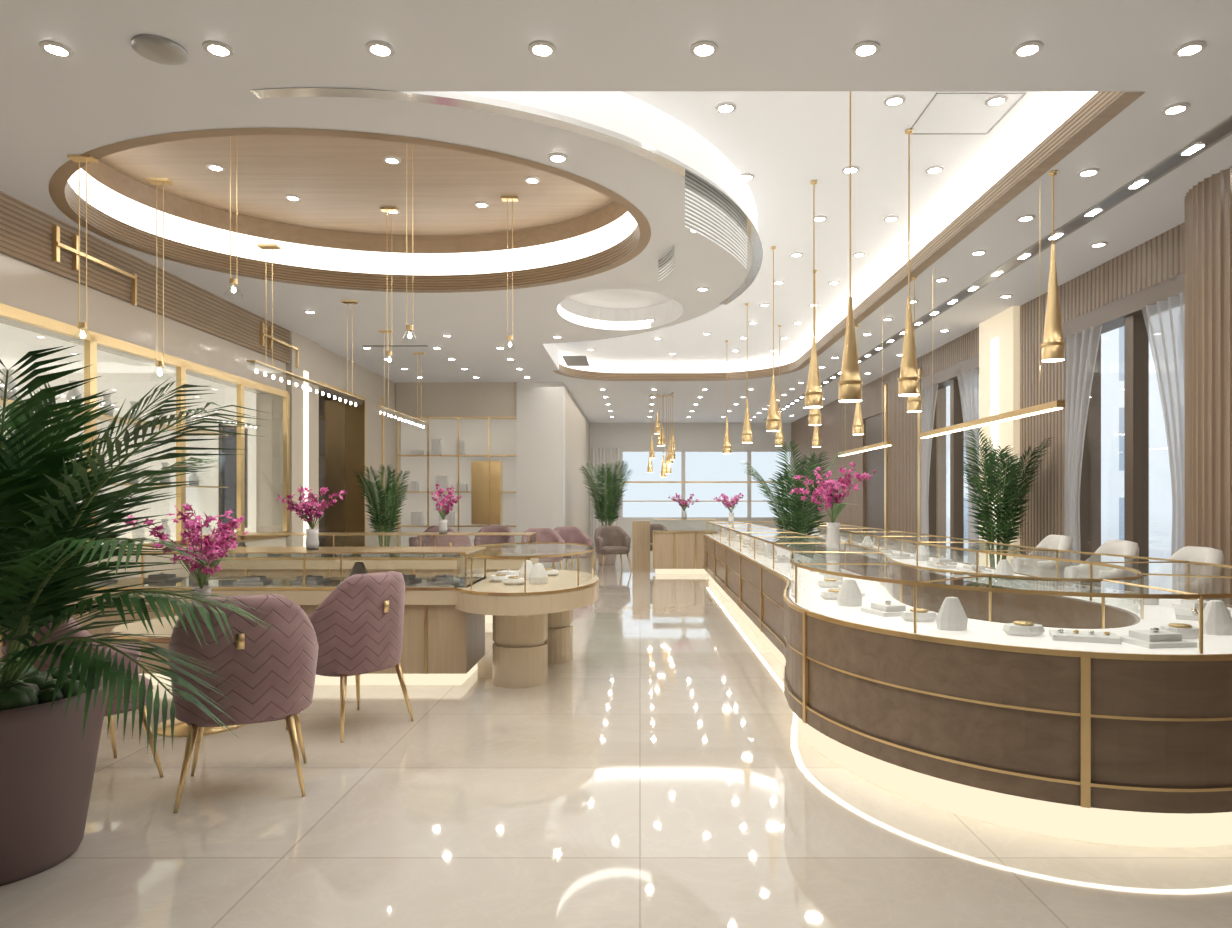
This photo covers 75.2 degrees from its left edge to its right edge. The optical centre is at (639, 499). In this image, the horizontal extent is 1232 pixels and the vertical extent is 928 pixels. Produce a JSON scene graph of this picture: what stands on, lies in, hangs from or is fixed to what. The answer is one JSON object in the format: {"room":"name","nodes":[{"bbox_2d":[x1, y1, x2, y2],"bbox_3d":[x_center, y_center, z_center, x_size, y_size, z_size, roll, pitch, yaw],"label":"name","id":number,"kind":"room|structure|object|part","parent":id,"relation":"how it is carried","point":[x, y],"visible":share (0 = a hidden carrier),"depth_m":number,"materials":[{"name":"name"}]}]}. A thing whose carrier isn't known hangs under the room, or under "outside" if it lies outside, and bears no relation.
{"room":"jewelry store","nodes":[
{"label":"jewelry store","id":0,"kind":"room"},
{"bbox_2d":[0,303,399,576],"bbox_3d":[-5.282,-0.500,6.850,0.635,3.800,19.700,0,0,0],"label":"wall","id":1,"kind":"structure","parent":0,"point":[130,380],"depth_m":9.25,"materials":[{"name":"beige paint"}]},
{"bbox_2d":[0,368,211,544],"bbox_3d":[-5.280,-0.314,7.923,0.120,1.589,3.760,0,0,0],"label":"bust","id":2,"kind":"object","parent":1,"relation":"on","point":[137,533],"visible":0.31,"depth_m":8.30,"materials":[{"name":"white"}]},
{"bbox_2d":[0,253,285,393],"bbox_3d":[-5.300,-1.715,8.550,0.600,0.430,5.500,0,0,0],"label":"stone band","id":3,"kind":"object","parent":1,"relation":"attached to","point":[24,286],"visible":0.78,"depth_m":7.73,"materials":[{"name":"beige"}]},
{"bbox_2d":[0,191,289,363],"bbox_3d":[-5.285,-2.165,4.175,0.630,0.470,14.350,0,0,0],"label":"band","id":4,"kind":"object","parent":1,"relation":"attached to","point":[25,230],"visible":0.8,"depth_m":7.74,"materials":[{"name":"brown wood"}]},
{"bbox_2d":[52,225,298,367],"bbox_3d":[-4.940,-2.110,9.130,0.060,0.420,4.760,0,0,0],"label":"bracket","id":5,"kind":"object","parent":4,"relation":"attached to","point":[56,245],"visible":0.95,"depth_m":7.27,"materials":[{"name":"gold metal"}]},
{"bbox_3d":[-5.192,-0.505,8.550,0.455,2.050,5.590,0,0,0],"label":"showcase frame","id":6,"kind":"part","parent":1,"relation":"part of","materials":[{"name":"gold metal"}]},
{"bbox_2d":[222,427,236,525],"bbox_3d":[-5.405,-0.300,10.625,0.010,1.300,0.650,0,0,0],"label":"wall picture","id":7,"kind":"object","parent":1,"relation":"attached to","point":[229,468],"visible":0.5,"depth_m":10.53},
{"bbox_2d":[219,424,247,528],"bbox_3d":[-5.397,-0.300,10.625,0.025,1.360,0.710,0,0,0],"label":"picture frame","id":8,"kind":"object","parent":1,"relation":"attached to","point":[220,428],"depth_m":10.73,"materials":[{"name":"brown metal"}]},
{"bbox_2d":[256,331,318,546],"bbox_3d":[-5.270,-0.500,11.825,0.660,3.800,0.950,0,0,0],"label":"pilaster","id":9,"kind":"object","parent":1,"relation":"attached to","point":[269,451],"visible":0.43,"depth_m":11.35,"materials":[{"name":"beige paint"}]},
{"bbox_2d":[304,371,308,546],"bbox_3d":[-4.935,-0.400,11.825,0.010,3.000,0.150,0,0,0],"label":"light","id":10,"kind":"object","parent":9,"relation":"attached to","point":[306,374],"depth_m":11.83,"materials":[{"name":"white plastic"}]},
{"bbox_2d":[401,419,515,546],"bbox_3d":[-3.745,-0.150,16.680,2.470,3.100,0.040,0,0,0],"label":"shelf","id":11,"kind":"object","parent":1,"relation":"attached to","point":[473,431],"depth_m":16.66,"materials":[{"name":"beige"}]},
{"bbox_2d":[319,392,344,546],"bbox_3d":[-5.340,-0.225,13.400,0.020,3.250,2.200,0,0,0],"label":"niche","id":12,"kind":"object","parent":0,"point":[331,410],"depth_m":13.87,"materials":[{"name":"brown wood"}]},
{"bbox_2d":[319,381,383,546],"bbox_3d":[-5.150,-0.300,13.940,0.360,3.400,3.280,0,0,0],"label":"wall niche","id":13,"kind":"object","parent":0,"point":[355,416],"visible":0.42,"depth_m":14.44,"materials":[{"name":"brown wood"}]},
{"bbox_2d":[396,385,589,566],"bbox_3d":[-3.580,-0.500,20.820,4.040,3.800,8.960,0,0,0],"label":"wall","id":14,"kind":"structure","parent":0,"point":[488,466],"depth_m":16.66,"materials":[{"name":"beige paint"}]},
{"bbox_2d":[411,439,467,525],"bbox_3d":[-4.135,-0.364,16.490,1.131,1.779,0.180,0,0,0],"label":"boxes","id":15,"kind":"object","parent":14,"relation":"attached to","point":[417,518],"depth_m":16.40,"materials":[{"name":"white"}]},
{"bbox_2d":[396,382,515,416],"bbox_3d":[-3.745,-2.050,16.510,2.470,0.700,0.380,0,0,0],"label":"wall panel","id":16,"kind":"object","parent":14,"relation":"attached to","point":[435,399],"visible":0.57,"depth_m":16.32,"materials":[{"name":"beige"}]},
{"bbox_2d":[590,448,618,544],"bbox_3d":[-1.090,-0.110,24.800,0.900,2.980,0.080,0,0,0],"label":"curtain","id":17,"kind":"object","parent":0,"point":[598,456],"depth_m":24.81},
{"bbox_2d":[0,0,1231,422],"bbox_3d":[-0.250,-2.710,11.000,10.700,0.620,28.600,0,0,0],"label":"ceiling","id":18,"kind":"structure","parent":0,"point":[53,108],"depth_m":5.95,"materials":[{"name":"white paint"}]},
{"bbox_2d":[67,155,97,337],"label":"pendant light","id":19,"kind":"object","parent":18,"relation":"hanging from","point":[76,158],"depth_m":5.60,"materials":[{"name":"gold metal"}]},
{"bbox_2d":[131,34,187,64],"bbox_3d":[-2.550,-2.374,4.250,0.260,0.052,0.260,0,0,0],"label":"ceiling detector","id":20,"kind":"object","parent":18,"relation":"attached to","point":[158,49],"depth_m":4.20,"materials":[{"name":"white plastic"}]},
{"bbox_2d":[146,178,173,378],"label":"pendant light","id":21,"kind":"object","parent":18,"relation":"hanging from","point":[152,181],"depth_m":6.00,"materials":[{"name":"gold metal"}]},
{"bbox_2d":[229,136,240,292],"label":"pendant light","id":22,"kind":"object","parent":18,"relation":"hanging from","point":[233,281],"depth_m":6.30,"materials":[{"name":"gold metal"}]},
{"bbox_2d":[247,244,362,405],"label":"pendant light","id":23,"kind":"object","parent":18,"relation":"hanging from","point":[263,246],"depth_m":8.40,"materials":[{"name":"gold metal"}]},
{"bbox_2d":[49,128,650,292],"bbox_3d":[-2.400,-2.483,7.200,5.000,0.174,4.100,0,0,0],"label":"ceiling trim ring","id":24,"kind":"object","parent":18,"relation":"attached to","point":[59,187],"depth_m":7.93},
{"bbox_2d":[68,168,637,274],"bbox_3d":[-2.400,-2.695,7.200,4.800,0.250,3.900,0,0,0],"label":"oval","id":25,"kind":"object","parent":18,"relation":"attached to","point":[126,210],"visible":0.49,"depth_m":8.65,"materials":[{"name":"white plastic"}]},
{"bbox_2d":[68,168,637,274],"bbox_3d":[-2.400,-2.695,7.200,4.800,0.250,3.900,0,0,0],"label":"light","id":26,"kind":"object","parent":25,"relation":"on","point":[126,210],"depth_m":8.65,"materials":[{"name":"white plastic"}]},
{"bbox_2d":[375,330,426,427],"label":"pendant light","id":27,"kind":"object","parent":18,"relation":"hanging from","point":[389,353],"depth_m":11.77,"materials":[{"name":"gold metal"}]},
{"bbox_2d":[406,143,414,337],"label":"pendant light","id":28,"kind":"object","parent":18,"relation":"hanging from","point":[408,327],"depth_m":6.60,"materials":[{"name":"gold metal"}]},
{"bbox_2d":[250,88,762,343],"bbox_3d":[-0.517,-2.428,8.462,3.534,0.065,7.623,0,0,0],"label":"arc","id":29,"kind":"object","parent":18,"relation":"attached to","point":[448,98],"depth_m":5.06},
{"bbox_2d":[501,196,518,346],"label":"pendant light","id":30,"kind":"object","parent":18,"relation":"hanging from","point":[504,198],"depth_m":8.00,"materials":[{"name":"gold metal"}]},
{"bbox_2d":[557,305,650,329],"bbox_3d":[-0.611,-2.460,10.325,0.909,0.120,2.138,0,0,19],"label":"oval","id":31,"kind":"object","parent":18,"relation":"attached to","point":[609,325],"visible":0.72,"depth_m":11.20,"materials":[{"name":"white plastic"}]},
{"bbox_2d":[651,306,682,327],"bbox_3d":[0.013,-2.460,10.127,1.073,0.120,2.051,0,0,0],"label":"rim","id":32,"kind":"object","parent":31,"relation":"attached to","point":[663,320],"depth_m":10.89,"materials":[{"name":"beige paint"}]},
{"bbox_2d":[452,91,757,321],"bbox_3d":[-0.350,-2.605,8.484,3.100,0.290,7.568,0,0,0],"label":"light","id":33,"kind":"object","parent":18,"relation":"attached to","point":[619,112],"depth_m":5.54,"materials":[{"name":"white"}]},
{"bbox_2d":[559,91,1097,372],"bbox_3d":[0.675,-2.645,10.350,4.350,0.210,11.300,0,0,0],"label":"light","id":34,"kind":"object","parent":18,"relation":"in","point":[1067,103],"depth_m":8.04,"materials":[{"name":"white"}]},
{"bbox_2d":[559,91,1124,379],"bbox_3d":[0.675,-2.470,10.350,4.350,0.140,11.300,0,0,0],"label":"ceiling tray timber lip","id":35,"kind":"object","parent":18,"relation":"attached to","point":[1101,99],"depth_m":7.49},
{"bbox_2d":[552,92,1144,380],"bbox_3d":[0.675,-2.396,10.410,4.590,0.001,11.420,0,0,0],"label":"band","id":36,"kind":"object","parent":18,"relation":"attached to","point":[1127,98],"depth_m":6.44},
{"bbox_2d":[647,91,1064,476],"bbox_3d":[1.972,-1.635,11.945,2.491,2.230,13.396,0,0,-5],"label":"pendant lights","id":37,"kind":"object","parent":18,"relation":"hanging from","point":[850,384],"visible":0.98,"depth_m":5.95,"materials":[{"name":"gold metal"}]},
{"bbox_2d":[838,266,1064,455],"bbox_3d":[3.000,-1.526,8.850,0.060,1.748,6.300,0,0,0],"label":"light bar","id":38,"kind":"object","parent":18,"relation":"hanging from","point":[1058,404],"visible":0.91,"depth_m":7.34,"materials":[{"name":"gold metal"}]},
{"bbox_2d":[764,93,1231,419],"bbox_3d":[2.935,-2.571,14.150,1.870,0.358,19.700,0,0,0],"label":"ceiling slot","id":39,"kind":"object","parent":18,"relation":"attached to","point":[1228,119],"visible":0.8,"depth_m":6.30,"materials":[{"name":"black metal"}]},
{"bbox_3d":[2.935,-2.571,14.150,1.870,0.358,19.700,0,0,0],"label":"trim","id":40,"kind":"part","parent":39,"relation":"part of","materials":[{"name":"grey paint"}]},
{"bbox_2d":[0,545,1231,927],"bbox_3d":[-0.250,1.460,11.000,10.700,0.120,28.600,0,0,0],"label":"floor","id":41,"kind":"structure","parent":0,"point":[664,774],"depth_m":3.44,"materials":[{"name":"tile"}]},
{"bbox_2d":[0,676,108,885],"bbox_3d":[-2.520,1.073,3.100,0.780,0.655,0.780,0,0,0],"label":"pot","id":42,"kind":"object","parent":41,"relation":"on","point":[47,768],"depth_m":2.97,"materials":[{"name":"purple"}]},
{"bbox_2d":[0,617,163,777],"bbox_3d":[-2.795,0.921,3.959,0.660,0.962,0.611,0,0,35],"label":"chair","id":43,"kind":"object","parent":41,"relation":"on","point":[83,633],"visible":0.13,"depth_m":3.83,"materials":[{"name":"fabric"}]},
{"bbox_3d":[-2.781,0.740,3.977,0.651,0.600,0.639,0,0,0],"label":"seat","id":44,"kind":"part","parent":43,"relation":"part of","materials":[{"name":"fabric"}]},
{"bbox_2d":[0,345,282,885],"bbox_3d":[-2.407,0.425,2.937,2.061,1.950,1.750,0,0,0],"label":"palm","id":45,"kind":"object","parent":41,"relation":"on","point":[51,721],"visible":1,"depth_m":2.94,"materials":[{"name":"green plant"}]},
{"bbox_2d":[110,503,247,736],"bbox_3d":[-2.720,0.706,4.894,0.972,1.387,1.144,0,0,0],"label":"round table","id":46,"kind":"object","parent":41,"relation":"on","point":[222,539],"visible":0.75,"depth_m":4.72,"materials":[{"name":"beige paint"}]},
{"bbox_2d":[191,587,211,602],"bbox_3d":[-2.620,0.644,4.780,0.119,0.240,0.119,0,0,0],"label":"flower vase","id":47,"kind":"object","parent":46,"relation":"on","point":[209,589],"depth_m":4.74,"materials":[{"name":"grey"}]},
{"bbox_2d":[168,594,318,812],"bbox_3d":[-1.922,0.921,3.896,0.660,0.962,0.612,0,0,-19],"label":"chair","id":48,"kind":"object","parent":41,"relation":"on","point":[274,672],"visible":0.86,"depth_m":3.67,"materials":[{"name":"fabric"}]},
{"bbox_3d":[-1.930,0.740,3.912,0.657,0.600,0.626,0,0,0],"label":"seat","id":49,"kind":"part","parent":48,"relation":"part of","materials":[{"name":"fabric"}]},
{"bbox_2d":[0,487,598,688],"bbox_3d":[-2.643,0.641,6.550,4.614,1.518,1.908,0,0,0],"label":"display counter","id":50,"kind":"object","parent":41,"relation":"on","point":[531,606],"depth_m":5.99,"materials":[{"name":"brown wood"}]},
{"bbox_2d":[305,529,318,549],"bbox_3d":[-2.600,0.311,6.350,0.104,0.160,0.104,0,0,0],"label":"flower vase","id":51,"kind":"object","parent":50,"relation":"on","point":[312,538],"depth_m":6.31,"materials":[{"name":"white ceramic"}]},
{"bbox_3d":[-2.655,0.523,6.550,4.550,0.246,1.820,0,0,0],"label":"glass","id":52,"kind":"part","parent":50,"relation":"part of","materials":[{"name":"clear glass"}]},
{"bbox_2d":[285,571,413,742],"bbox_3d":[-1.778,0.921,4.967,0.611,0.962,0.660,0,0,31],"label":"chair","id":53,"kind":"object","parent":41,"relation":"on","point":[358,627],"visible":0.83,"depth_m":4.72,"materials":[{"name":"fabric"}]},
{"bbox_3d":[-1.796,0.740,4.980,0.638,0.600,0.654,0,0,0],"label":"seat","id":54,"kind":"part","parent":53,"relation":"part of","materials":[{"name":"fabric"}]},
{"bbox_2d":[202,484,538,622],"bbox_3d":[-3.090,0.602,9.348,3.720,1.596,0.704,0,0,0],"label":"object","id":55,"kind":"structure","parent":41,"relation":"on","point":[268,565],"depth_m":9.04,"materials":[{"name":"brown wood"}]},
{"bbox_3d":[-3.090,0.523,9.350,3.680,0.246,0.640,0,0,0],"label":"glass","id":56,"kind":"part","parent":55,"relation":"part of","materials":[{"name":"clear glass"}]},
{"bbox_2d":[439,520,447,533],"bbox_3d":[-2.300,0.311,9.350,0.104,0.160,0.104,0,0,0],"label":"flower vase","id":57,"kind":"object","parent":55,"relation":"on","point":[443,528],"depth_m":9.31,"materials":[{"name":"white ceramic"}]},
{"bbox_2d":[353,464,408,546],"bbox_3d":[-4.217,0.403,13.248,0.946,1.994,0.813,0,0,0],"label":"palm","id":58,"kind":"object","parent":41,"relation":"on","point":[383,507],"visible":0.62,"depth_m":13.19,"materials":[{"name":"green plant"}]},
{"bbox_2d":[409,526,438,546],"bbox_3d":[-4.178,0.951,15.414,0.691,0.902,0.759,0,0,-32],"label":"lounge chair","id":59,"kind":"object","parent":41,"relation":"on","point":[411,539],"visible":0.08,"depth_m":15.59,"materials":[{"name":"fabric"}]},
{"bbox_2d":[411,527,453,546],"bbox_3d":[-3.692,0.951,14.324,0.760,0.902,0.692,0,0,18],"label":"lounge chair","id":60,"kind":"object","parent":41,"relation":"on","point":[416,543],"visible":0.11,"depth_m":14.46,"materials":[{"name":"fabric"}]},
{"bbox_2d":[424,531,471,546],"bbox_3d":[-3.092,0.951,12.876,0.760,0.902,0.691,0,0,-19],"label":"lounge chair","id":61,"kind":"object","parent":41,"relation":"on","point":[441,540],"visible":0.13,"depth_m":12.59,"materials":[{"name":"fabric"}]},
{"bbox_2d":[474,526,514,545],"bbox_3d":[-2.750,0.951,15.118,0.759,0.902,0.705,0,0,0],"label":"lounge chair","id":62,"kind":"object","parent":41,"relation":"on","point":[479,539],"visible":0.27,"depth_m":15.30,"materials":[{"name":"fabric"}]},
{"bbox_2d":[516,382,564,568],"bbox_3d":[-2.035,-0.500,16.475,0.950,3.800,0.450,0,0,0],"label":"column","id":63,"kind":"structure","parent":41,"relation":"on","point":[540,406],"depth_m":16.25,"materials":[{"name":"white paint"}]},
{"bbox_2d":[521,528,563,569],"bbox_3d":[-1.709,0.951,14.024,0.760,0.902,0.691,0,0,-20],"label":"lounge chair","id":64,"kind":"object","parent":41,"relation":"on","point":[543,534],"visible":0.41,"depth_m":14.19,"materials":[{"name":"fabric"}]},
{"bbox_2d":[551,526,595,574],"bbox_3d":[-1.266,0.951,14.920,0.759,0.902,0.691,0,0,-37],"label":"lounge chair","id":65,"kind":"object","parent":41,"relation":"on","point":[569,534],"visible":0.41,"depth_m":15.10,"materials":[{"name":"fabric"}]},
{"bbox_3d":[-1.251,0.785,14.900,0.745,0.570,0.732,0,0,0],"label":"seat","id":66,"kind":"part","parent":65,"relation":"part of","materials":[{"name":"fabric"}]},
{"bbox_2d":[578,461,632,564],"bbox_3d":[-0.731,0.270,17.452,1.218,2.261,1.117,0,0,0],"label":"palm","id":67,"kind":"object","parent":41,"relation":"on","point":[602,506],"visible":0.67,"depth_m":17.29,"materials":[{"name":"green plant"}]},
{"bbox_2d":[598,554,615,564],"bbox_3d":[-0.720,1.120,17.400,0.500,0.560,0.500,0,0,0],"label":"pot","id":68,"kind":"object","parent":67,"relation":"attached to","point":[609,559],"depth_m":17.24,"materials":[{"name":"beige"}]},
{"bbox_2d":[594,526,631,571],"bbox_3d":[-0.559,0.961,16.024,0.740,0.882,0.671,0,0,-20],"label":"lounge chair","id":69,"kind":"object","parent":41,"relation":"on","point":[609,540],"visible":0.99,"depth_m":16.10,"materials":[{"name":"fabric"}]},
{"bbox_3d":[-0.550,0.795,16.007,0.735,0.550,0.690,0,0,0],"label":"seat","id":70,"kind":"part","parent":69,"relation":"part of","materials":[{"name":"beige fabric"}]},
{"bbox_2d":[650,524,666,550],"bbox_3d":[0.250,0.961,17.206,0.739,0.882,0.705,0,0,0],"label":"lounge chair","id":71,"kind":"object","parent":41,"relation":"on","point":[652,526],"visible":0.15,"depth_m":17.42,"materials":[{"name":"fabric"}]},
{"bbox_2d":[632,493,715,573],"bbox_3d":[0.656,0.629,15.717,1.612,1.543,1.265,0,0,0],"label":"countertop","id":72,"kind":"structure","parent":41,"relation":"on","point":[674,551],"depth_m":15.10,"materials":[{"name":"brown wood"}]},
{"bbox_2d":[681,511,686,518],"bbox_3d":[0.850,0.289,15.400,0.104,0.160,0.104,0,0,0],"label":"flower vase","id":73,"kind":"object","parent":72,"relation":"on","point":[684,516],"depth_m":15.36,"materials":[{"name":"white ceramic"}]},
{"bbox_3d":[0.850,0.835,15.422,1.224,0.930,0.675,0,0,0],"label":"trim","id":74,"kind":"part","parent":72,"relation":"part of","materials":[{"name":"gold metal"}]},
{"bbox_2d":[740,440,843,535],"bbox_3d":[2.036,0.314,10.639,1.412,2.173,1.162,0,0,-19],"label":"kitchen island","id":75,"kind":"object","parent":41,"relation":"on","point":[799,516],"visible":0.49,"depth_m":10.45,"materials":[{"name":"green plant"}]},
{"bbox_2d":[703,462,1231,847],"bbox_3d":[2.150,0.550,8.725,2.532,1.699,11.182,0,0,0],"label":"display counter","id":76,"kind":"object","parent":41,"relation":"on","point":[1088,710],"depth_m":3.58,"materials":[{"name":"brown wood"}]},
{"bbox_2d":[728,513,733,521],"bbox_3d":[1.550,0.299,13.600,0.104,0.160,0.104,0,0,0],"label":"flower vase","id":77,"kind":"object","parent":76,"relation":"on","point":[731,515],"depth_m":13.56,"materials":[{"name":"white ceramic"}]},
{"bbox_2d":[826,523,839,548],"bbox_3d":[1.520,0.279,6.300,0.114,0.200,0.114,0,0,0],"label":"flower vase","id":78,"kind":"object","parent":76,"relation":"on","point":[833,534],"depth_m":6.26,"materials":[{"name":"white ceramic"}]},
{"bbox_3d":[2.150,0.494,8.725,2.440,0.228,11.090,0,0,0],"label":"glass","id":79,"kind":"part","parent":76,"relation":"part of","materials":[{"name":"clear glass"}]},
{"bbox_3d":[2.148,0.492,8.724,2.456,0.236,11.104,0,0,0],"label":"case frame","id":80,"kind":"part","parent":76,"relation":"part of","materials":[{"name":"gold metal"}]},
{"bbox_2d":[1010,535,1072,577],"bbox_3d":[3.655,0.861,7.300,0.531,1.081,0.580,0,0,0],"label":"chair","id":81,"kind":"object","parent":41,"relation":"on","point":[1030,566],"visible":0.3,"depth_m":7.27,"materials":[{"name":"white fabric"}]},
{"bbox_2d":[1064,540,1138,578],"bbox_3d":[3.655,0.861,6.350,0.531,1.081,0.580,0,0,0],"label":"chair","id":82,"kind":"object","parent":41,"relation":"on","point":[1118,547],"visible":0.21,"depth_m":6.42,"materials":[{"name":"white fabric"}]},
{"bbox_2d":[1169,546,1223,600],"bbox_3d":[3.655,0.861,5.450,0.531,1.081,0.580,0,0,0],"label":"chair","id":83,"kind":"object","parent":41,"relation":"on","point":[1188,553],"visible":0.09,"depth_m":5.43,"materials":[{"name":"white fabric"}]},
{"bbox_2d":[39,40,1206,419],"bbox_3d":[0.000,-2.703,14.075,8.750,0.634,19.800,0,0,0],"label":"recessed light","id":84,"kind":"object","parent":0,"point":[42,44],"depth_m":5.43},
{"bbox_2d":[590,423,790,544],"bbox_3d":[1.670,-0.850,25.080,6.860,4.500,0.440,0,0,0],"label":"wall","id":85,"kind":"structure","parent":0,"point":[628,437],"depth_m":24.88,"materials":[{"name":"white paint"}]},
{"bbox_2d":[623,452,790,516],"bbox_3d":[2.050,-0.475,24.985,5.300,2.150,0.010,0,0,0],"label":"window","id":86,"kind":"structure","parent":85,"relation":"in","point":[699,466],"depth_m":24.98,"materials":[{"name":"glass"}]},
{"bbox_2d":[623,481,786,501],"bbox_3d":[2.075,-0.265,24.855,5.250,0.630,0.030,0,0,0],"label":"rails","id":87,"kind":"object","parent":86,"relation":"attached to","point":[626,481],"depth_m":24.84,"materials":[{"name":"metal"}]},
{"bbox_2d":[658,173,746,281],"bbox_3d":[0.558,-2.200,6.923,0.748,0.400,2.126,0,0,0],"label":"ceiling vent grille","id":88,"kind":"object","parent":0,"point":[707,214],"depth_m":6.28,"materials":[{"name":"white metal"}]},
{"bbox_2d":[363,120,1231,419],"bbox_3d":[-0.230,-2.397,14.150,8.140,0.006,19.700,0,0,0],"label":"slot vent","id":89,"kind":"object","parent":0,"point":[1226,128],"depth_m":7.19,"materials":[{"name":"black metal"}]},
{"bbox_2d":[884,368,921,547],"bbox_3d":[4.695,-0.400,14.325,0.050,3.600,1.950,0,0,0],"label":"gold edges on the right wall","id":90,"kind":"structure","parent":0,"point":[919,369],"depth_m":15.18,"materials":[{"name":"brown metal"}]},
{"bbox_2d":[791,222,1184,574],"bbox_3d":[4.890,-0.500,11.000,0.420,3.800,28.000,0,0,0],"label":"wall","id":91,"kind":"structure","parent":0,"point":[1113,294],"depth_m":9.32,"materials":[{"name":"brown wood"}]},
{"bbox_2d":[865,413,883,546],"bbox_3d":[4.925,-0.150,16.080,0.350,3.100,1.560,0,0,0],"label":"door","id":92,"kind":"structure","parent":91,"relation":"in","point":[874,459],"depth_m":16.21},
{"bbox_2d":[921,437,931,534],"bbox_3d":[4.670,-0.229,12.946,0.070,1.567,0.452,0,0,0],"label":"curtains","id":93,"kind":"object","parent":91,"relation":"hanging from","point":[926,443],"depth_m":13.04,"materials":[{"name":"grey fabric"}]},
{"bbox_2d":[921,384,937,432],"bbox_3d":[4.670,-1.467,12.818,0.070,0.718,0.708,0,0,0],"label":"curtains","id":94,"kind":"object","parent":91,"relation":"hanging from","point":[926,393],"depth_m":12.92,"materials":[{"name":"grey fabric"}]},
{"bbox_2d":[957,368,978,422],"bbox_3d":[4.670,-1.467,11.316,0.070,0.718,0.725,0,0,0],"label":"curtains","id":95,"kind":"object","parent":91,"relation":"hanging from","point":[968,382],"depth_m":11.29,"materials":[{"name":"white fabric"}]},
{"bbox_2d":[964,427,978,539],"bbox_3d":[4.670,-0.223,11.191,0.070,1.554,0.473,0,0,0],"label":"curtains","id":96,"kind":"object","parent":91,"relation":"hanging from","point":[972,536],"depth_m":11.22,"materials":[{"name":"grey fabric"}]},
{"bbox_2d":[979,306,1019,566],"bbox_3d":[4.860,-0.500,10.400,0.480,3.800,1.000,0,0,0],"label":"wall panel","id":97,"kind":"object","parent":91,"relation":"attached to","point":[1005,325],"visible":0.29,"depth_m":10.17,"materials":[{"name":"beige paint"}]},
{"bbox_2d":[991,337,998,567],"bbox_3d":[4.615,-0.450,10.410,0.010,3.300,0.220,0,0,0],"label":"light","id":98,"kind":"object","parent":97,"relation":"attached to","point":[994,342],"depth_m":10.37,"materials":[{"name":"white plastic"}]},
{"bbox_2d":[1064,324,1101,551],"bbox_3d":[4.670,-0.618,8.385,0.070,2.319,0.700,0,0,0],"label":"curtains","id":99,"kind":"object","parent":91,"relation":"hanging from","point":[1081,348],"depth_m":8.55,"materials":[{"name":"grey fabric"}]},
{"bbox_2d":[1142,292,1184,555],"bbox_3d":[4.670,-0.647,7.095,0.070,2.262,0.569,0,0,0],"label":"curtains","id":100,"kind":"object","parent":91,"relation":"hanging from","point":[1164,320],"depth_m":6.98,"materials":[{"name":"white fabric"}]},
{"bbox_2d":[782,145,1203,409],"bbox_3d":[3.780,-2.392,13.870,0.060,0.003,18.140,0,0,0],"label":"light","id":101,"kind":"object","parent":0,"point":[1197,147],"depth_m":7.20,"materials":[{"name":"white"}]},
{"bbox_2d":[1185,166,1231,604],"bbox_3d":[4.560,-0.500,5.970,0.700,3.800,1.400,0,0,0],"label":"wall column","id":102,"kind":"structure","parent":0,"point":[1208,206],"depth_m":5.95,"materials":[{"name":"brown wood"}]},
{"label":"outside","id":103,"kind":"structure","parent":0,"visible":0},
{"bbox_2d":[946,326,1171,562],"bbox_3d":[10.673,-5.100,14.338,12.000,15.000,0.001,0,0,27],"label":"window","id":104,"kind":"structure","parent":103,"point":[1112,342],"depth_m":15.16,"materials":[{"name":"glass"}]},
{"bbox_3d":[4.200,1.120,9.400,0.500,0.560,0.500,0,0,0],"label":"pot","id":105,"kind":"object","parent":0,"visible":0},
{"bbox_3d":[4.210,0.845,9.409,0.453,0.107,0.408,0,0,0],"label":"soil","id":106,"kind":"object","parent":105,"relation":"in","visible":0},
{"bbox_2d":[958,426,1053,543],"bbox_3d":[4.208,-0.135,9.424,0.988,1.389,1.166,0,0,0],"label":"palm","id":107,"kind":"object","parent":106,"relation":"in","point":[991,469],"visible":0.98,"depth_m":9.23,"materials":[{"name":"green plant"}]},
{"bbox_2d":[967,436,1043,567],"bbox_3d":[4.197,0.070,9.431,0.714,1.622,0.992,0,0,0],"label":"stems","id":108,"kind":"object","parent":107,"relation":"attached to","point":[992,556],"depth_m":9.31,"materials":[{"name":"green plant"}]}
]}

